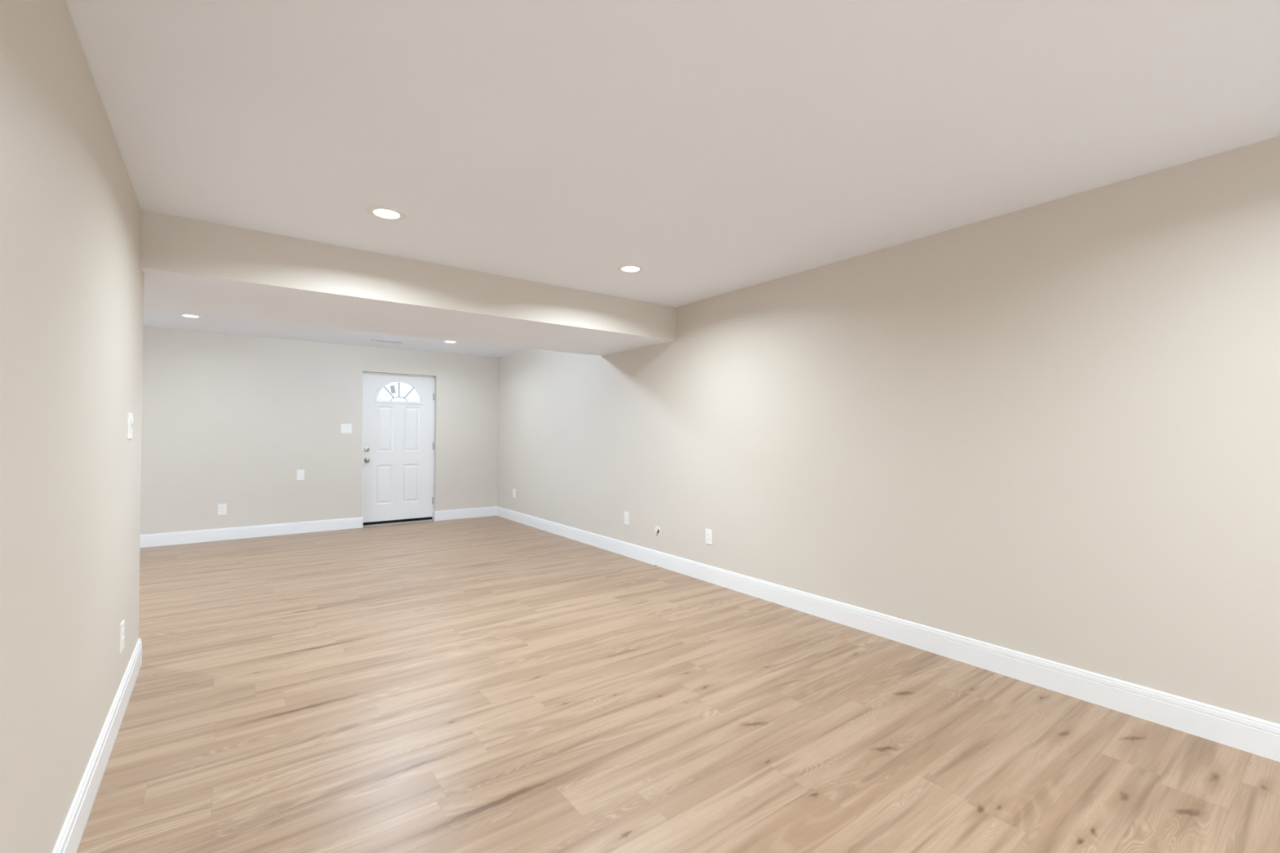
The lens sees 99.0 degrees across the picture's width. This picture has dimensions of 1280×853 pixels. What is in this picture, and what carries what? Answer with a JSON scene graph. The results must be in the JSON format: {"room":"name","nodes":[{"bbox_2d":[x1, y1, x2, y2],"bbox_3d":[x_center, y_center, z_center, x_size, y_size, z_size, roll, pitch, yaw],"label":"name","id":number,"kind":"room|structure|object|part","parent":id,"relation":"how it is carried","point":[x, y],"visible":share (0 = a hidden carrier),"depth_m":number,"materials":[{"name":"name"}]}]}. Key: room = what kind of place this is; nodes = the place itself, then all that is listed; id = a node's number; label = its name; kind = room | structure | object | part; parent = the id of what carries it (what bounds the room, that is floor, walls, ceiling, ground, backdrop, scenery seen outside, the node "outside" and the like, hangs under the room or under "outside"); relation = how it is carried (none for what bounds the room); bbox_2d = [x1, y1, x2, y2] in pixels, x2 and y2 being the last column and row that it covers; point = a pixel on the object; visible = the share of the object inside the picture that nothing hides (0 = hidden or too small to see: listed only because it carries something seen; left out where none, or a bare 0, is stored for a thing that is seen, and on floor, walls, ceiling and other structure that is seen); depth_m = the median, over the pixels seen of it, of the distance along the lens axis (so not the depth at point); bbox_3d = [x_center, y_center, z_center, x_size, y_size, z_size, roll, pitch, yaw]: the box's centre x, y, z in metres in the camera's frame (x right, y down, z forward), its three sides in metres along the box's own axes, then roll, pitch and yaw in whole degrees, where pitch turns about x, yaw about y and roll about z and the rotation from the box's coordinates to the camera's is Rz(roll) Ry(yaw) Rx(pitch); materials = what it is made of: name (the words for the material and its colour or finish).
{"room":"finished basement","nodes":[
{"label":"finished basement","id":0,"kind":"room"},
{"bbox_2d":[0,0,143,852],"bbox_3d":[-1.595,0.028,-1.036,3.204,2.440,7.840,1,-1,-37],"label":"wall","id":1,"kind":"structure","parent":0,"point":[72,276],"depth_m":1.47,"materials":[{"name":"beige paint"}]},
{"bbox_2d":[52,638,142,852],"bbox_3d":[-1.577,1.179,-0.903,3.016,0.141,7.654,1,-1,-37],"label":"baseboard","id":2,"kind":"structure","parent":1,"relation":"attached to","point":[69,837],"depth_m":1.93,"materials":[{"name":"white paint"}]},
{"bbox_2d":[120,620,124,653],"bbox_3d":[-2.328,0.943,2.461,0.009,0.124,0.078,1,-1,-37],"label":"wall outlet","id":3,"kind":"object","parent":1,"relation":"attached to","point":[122,624],"visible":1,"depth_m":2.44,"materials":[{"name":"white plastic"}]},
{"bbox_2d":[127,412,133,439],"bbox_3d":[-2.420,-0.003,2.600,0.011,0.124,0.116,1,-1,-37],"label":"light switch","id":4,"kind":"object","parent":1,"relation":"attached to","point":[130,417],"visible":1,"depth_m":2.57,"materials":[{"name":"white plastic"}]},
{"bbox_2d":[140,326,497,534],"bbox_3d":[-4.992,0.121,6.533,6.781,2.440,0.200,1,-1,-37],"label":"wall","id":5,"kind":"structure","parent":0,"point":[233,420],"depth_m":6.79,"materials":[{"name":"beige paint"}]},
{"bbox_2d":[217,503,226,515],"bbox_3d":[-4.921,0.979,6.445,0.084,0.130,0.009,1,-1,-37],"label":"wall outlet","id":6,"kind":"object","parent":5,"relation":"attached to","point":[222,508],"visible":1,"depth_m":6.44,"materials":[{"name":"white plastic"}]},
{"bbox_2d":[139,516,363,547],"bbox_3d":[-5.604,1.262,5.932,4.703,0.141,0.014,1,-1,-37],"label":"baseboard","id":7,"kind":"structure","parent":5,"relation":"attached to","point":[261,531],"depth_m":6.57,"materials":[{"name":"white paint"}]},
{"bbox_2d":[297,469,304,479],"bbox_3d":[-4.293,0.612,6.917,0.082,0.130,0.007,1,-1,-37],"label":"blank plate","id":8,"kind":"object","parent":5,"relation":"attached to","point":[300,473],"visible":1,"depth_m":6.92,"materials":[{"name":"white plastic"}]},
{"bbox_2d":[340,423,351,433],"bbox_3d":[-3.880,0.028,7.229,0.130,0.126,0.011,1,-1,-37],"label":"light switch","id":9,"kind":"object","parent":5,"relation":"attached to","point":[345,428],"visible":1,"depth_m":7.23,"materials":[{"name":"white plastic"}]},
{"bbox_2d":[361,372,434,527],"bbox_3d":[-3.411,0.312,7.721,0.969,2.100,0.167,1,-1,-37],"label":"door","id":10,"kind":"structure","parent":5,"relation":"in","point":[397,446],"depth_m":7.70,"materials":[{"name":"white paint"}]},
{"bbox_3d":[-3.709,0.457,7.436,0.066,0.066,0.067,1,-1,-37],"label":"knob","id":11,"kind":"part","parent":10,"relation":"part of","materials":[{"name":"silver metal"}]},
{"bbox_3d":[-3.395,-0.492,7.718,0.644,0.344,0.015,1,-1,-37],"label":"fanlight frame","id":12,"kind":"part","parent":10,"relation":"part of","materials":[{"name":"white glass"}]},
{"bbox_3d":[-3.409,-0.492,7.737,0.576,0.276,0.005,1,-1,-37],"label":"fanlight glass","id":13,"kind":"part","parent":10,"relation":"part of","materials":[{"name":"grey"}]},
{"bbox_2d":[432,506,497,520],"bbox_3d":[-2.615,1.300,8.211,0.941,0.141,0.108,1,-1,-37],"label":"baseboard","id":14,"kind":"structure","parent":5,"relation":"attached to","point":[442,515],"depth_m":8.14,"materials":[{"name":"white paint"}]},
{"bbox_2d":[65,0,1279,357],"bbox_3d":[-1.368,-1.228,1.846,6.981,0.150,12.172,1,-1,-37],"label":"ceiling","id":15,"kind":"structure","parent":0,"point":[711,148],"depth_m":2.03,"materials":[{"name":"white paint"}]},
{"bbox_2d":[366,205,405,221],"bbox_3d":[-1.353,-1.135,2.920,0.190,0.006,0.190,1,-1,-37],"label":"recessed light","id":16,"kind":"object","parent":15,"relation":"in","point":[386,213],"visible":1,"depth_m":2.91,"materials":[{"name":"white paint"}]},
{"bbox_2d":[373,208,399,218],"bbox_3d":[-1.353,-1.135,2.920,0.127,0.001,0.127,1,-1,-37],"label":"diffuser","id":17,"kind":"object","parent":16,"relation":"attached to","point":[378,213],"depth_m":2.92,"materials":[{"name":"white plastic"}]},
{"bbox_2d":[140,209,675,355],"bbox_3d":[-2.691,-0.979,3.623,6.581,0.307,1.282,1,-1,-37],"label":"beam","id":18,"kind":"structure","parent":15,"relation":"attached to","point":[188,265],"depth_m":3.75,"materials":[{"name":"beige paint"}]},
{"bbox_2d":[177,313,202,318],"bbox_3d":[-4.514,-1.108,5.492,0.190,0.006,0.190,1,-1,-37],"label":"recessed light","id":19,"kind":"object","parent":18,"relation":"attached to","point":[192,316],"visible":1,"depth_m":5.49,"materials":[{"name":"white paint"}]},
{"bbox_2d":[182,315,198,317],"bbox_3d":[-4.514,-1.109,5.492,0.127,0.001,0.127,1,-1,-37],"label":"diffuser","id":20,"kind":"object","parent":19,"relation":"attached to","point":[186,316],"depth_m":5.50,"materials":[{"name":"white plastic"}]},
{"bbox_2d":[371,338,403,343],"bbox_3d":[-3.210,-1.083,6.947,0.350,0.010,0.150,1,-1,-37],"label":"ceiling vent","id":21,"kind":"object","parent":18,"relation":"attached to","point":[372,340],"visible":1,"depth_m":6.91,"materials":[{"name":"white metal"}]},
{"bbox_2d":[442,340,457,343],"bbox_3d":[-2.430,-1.083,7.003,0.190,0.006,0.190,1,-1,-37],"label":"recessed light","id":22,"kind":"object","parent":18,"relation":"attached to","point":[444,341],"visible":0.99,"depth_m":6.98,"materials":[{"name":"white paint"}]},
{"bbox_2d":[617,264,644,273],"bbox_3d":[-0.067,-1.119,3.888,0.190,0.006,0.190,1,-1,-37],"label":"recessed light","id":23,"kind":"object","parent":15,"relation":"in","point":[630,268],"visible":1,"depth_m":3.88,"materials":[{"name":"white paint"}]},
{"bbox_2d":[622,266,639,271],"bbox_3d":[-0.067,-1.119,3.888,0.127,0.001,0.127,1,-1,-37],"label":"diffuser","id":24,"kind":"object","parent":23,"relation":"attached to","point":[624,268],"depth_m":3.89,"materials":[{"name":"white plastic"}]},
{"bbox_2d":[76,515,1279,852],"bbox_3d":[-1.374,1.362,1.811,6.981,0.150,12.172,1,-1,-37],"label":"floor","id":25,"kind":"structure","parent":0,"point":[490,684],"depth_m":2.33,"materials":[{"name":"brown wood"}]},
{"bbox_2d":[497,136,1279,724],"bbox_3d":[1.365,0.101,3.830,0.200,2.440,12.122,1,-1,-37],"label":"wall","id":26,"kind":"structure","parent":0,"point":[1049,430],"depth_m":2.91,"materials":[{"name":"beige paint"}]},
{"bbox_2d":[512,488,515,497],"bbox_3d":[-1.830,0.971,7.942,0.009,0.126,0.084,1,-1,-37],"label":"wall outlet","id":27,"kind":"object","parent":26,"relation":"attached to","point":[513,490],"visible":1,"depth_m":7.94,"materials":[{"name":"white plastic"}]},
{"bbox_2d":[624,511,629,524],"bbox_3d":[-0.139,0.950,5.666,0.009,0.126,0.080,1,-1,-37],"label":"wall outlet","id":28,"kind":"object","parent":26,"relation":"attached to","point":[626,513],"visible":1,"depth_m":5.66,"materials":[{"name":"white plastic"}]},
{"bbox_2d":[654,525,660,536],"bbox_3d":[0.184,1.008,5.269,0.094,0.103,0.086,1,-1,-37],"label":"stub","id":29,"kind":"object","parent":26,"relation":"attached to","point":[657,527],"visible":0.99,"depth_m":5.25,"materials":[{"name":"white plastic"}]},
{"bbox_2d":[705,528,712,545],"bbox_3d":[0.589,0.947,4.685,0.009,0.126,0.080,1,-1,-37],"label":"wall outlet","id":30,"kind":"object","parent":26,"relation":"attached to","point":[708,533],"visible":1,"depth_m":4.68,"materials":[{"name":"white plastic"}]},
{"bbox_2d":[496,506,1279,762],"bbox_3d":[1.281,1.249,3.745,0.014,0.141,11.708,1,-1,-37],"label":"baseboard","id":31,"kind":"structure","parent":26,"relation":"attached to","point":[1249,734],"depth_m":2.91,"materials":[{"name":"white paint"}]}
]}

